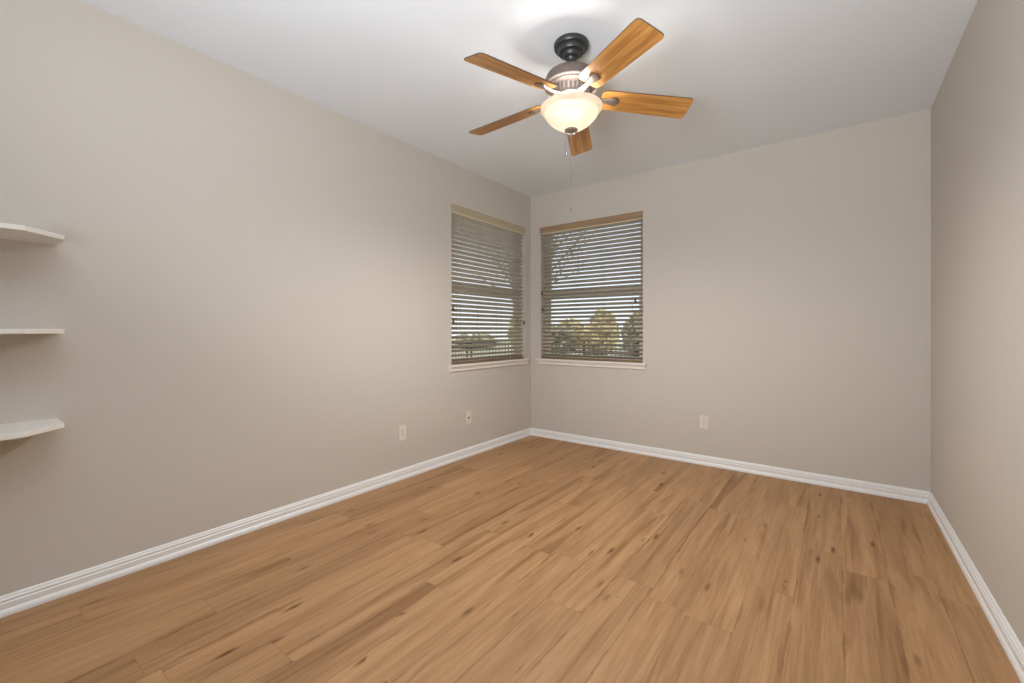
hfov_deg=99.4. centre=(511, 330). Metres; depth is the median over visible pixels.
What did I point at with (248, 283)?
wall
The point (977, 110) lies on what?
wall
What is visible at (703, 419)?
wall outlet
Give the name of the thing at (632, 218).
window blind
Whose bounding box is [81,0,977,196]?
ceiling
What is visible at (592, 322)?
bush
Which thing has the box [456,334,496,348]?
bush
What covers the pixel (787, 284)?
wall
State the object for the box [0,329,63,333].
wall shelf
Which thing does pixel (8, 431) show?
wall shelf
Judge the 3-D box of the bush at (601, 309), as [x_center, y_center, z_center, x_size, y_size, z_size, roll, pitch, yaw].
[6.402,-0.057,30.272,2.384,3.226,2.276,0,0,37]
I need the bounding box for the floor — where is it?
[0,435,1020,682]
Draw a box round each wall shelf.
[0,222,63,244]
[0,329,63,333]
[0,418,63,440]
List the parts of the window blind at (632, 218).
lip moulding, rail, ladder cord, pull cord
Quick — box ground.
[452,339,630,357]
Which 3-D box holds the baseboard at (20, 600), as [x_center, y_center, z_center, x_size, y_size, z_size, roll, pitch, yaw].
[-1.491,1.160,2.701,0.024,0.083,5.750,0,0,37]
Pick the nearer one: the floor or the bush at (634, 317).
the floor
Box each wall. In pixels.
[0,0,530,595]
[531,109,930,491]
[931,0,1023,647]
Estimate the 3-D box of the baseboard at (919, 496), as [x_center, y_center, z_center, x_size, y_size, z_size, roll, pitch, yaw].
[1.554,1.160,4.004,3.353,0.083,0.024,0,0,37]
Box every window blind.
[452,204,524,363]
[539,211,642,362]
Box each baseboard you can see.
[0,428,530,617]
[531,428,929,503]
[927,492,1023,682]
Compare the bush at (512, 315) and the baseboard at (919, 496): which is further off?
the bush at (512, 315)
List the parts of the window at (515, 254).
sash, sash, frame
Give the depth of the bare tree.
11.21 m
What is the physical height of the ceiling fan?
0.898 m
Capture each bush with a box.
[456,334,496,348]
[507,315,512,346]
[551,323,576,353]
[559,318,583,349]
[577,322,616,355]
[589,309,619,350]
[621,317,638,356]
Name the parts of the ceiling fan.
blade, blade, lamp shade, blade, blade, blade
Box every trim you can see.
[449,358,528,371]
[536,358,645,369]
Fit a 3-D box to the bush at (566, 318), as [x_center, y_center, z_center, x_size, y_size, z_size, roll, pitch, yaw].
[4.297,0.378,31.815,2.339,2.648,2.333,0,0,37]
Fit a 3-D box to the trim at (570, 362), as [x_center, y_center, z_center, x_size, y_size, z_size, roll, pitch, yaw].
[0.817,0.347,4.605,1.255,0.063,0.129,0,0,37]
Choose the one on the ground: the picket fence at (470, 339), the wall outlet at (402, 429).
the picket fence at (470, 339)
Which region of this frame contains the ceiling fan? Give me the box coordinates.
[464,18,692,211]
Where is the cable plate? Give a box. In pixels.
[466,411,470,423]
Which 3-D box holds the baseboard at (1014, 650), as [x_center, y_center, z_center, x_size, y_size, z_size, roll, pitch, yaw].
[1.180,1.160,0.713,0.024,0.083,5.750,0,0,37]
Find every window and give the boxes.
[452,254,517,361]
[545,222,642,359]
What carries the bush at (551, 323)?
on the ground
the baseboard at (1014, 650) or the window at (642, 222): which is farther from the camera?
the window at (642, 222)
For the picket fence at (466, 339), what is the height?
1.300 m
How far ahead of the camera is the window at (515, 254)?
4.82 m
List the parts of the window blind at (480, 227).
pull cord, ladder cord, ladder cord, rail, lip moulding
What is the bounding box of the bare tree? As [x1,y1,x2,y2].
[473,229,597,299]
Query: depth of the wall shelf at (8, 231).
1.76 m
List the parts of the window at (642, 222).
frame, sash, sash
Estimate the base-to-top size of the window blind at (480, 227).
1.478 m
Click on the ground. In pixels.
(452, 339)
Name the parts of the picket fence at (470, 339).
fence panel, fence panel, fence panel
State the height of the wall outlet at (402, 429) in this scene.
0.118 m
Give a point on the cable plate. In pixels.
(468, 414)
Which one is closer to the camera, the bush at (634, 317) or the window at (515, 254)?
the window at (515, 254)
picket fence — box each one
[452,339,467,357]
[470,339,638,356]
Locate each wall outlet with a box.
[399,425,405,440]
[700,415,707,428]
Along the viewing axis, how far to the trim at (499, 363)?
4.34 m

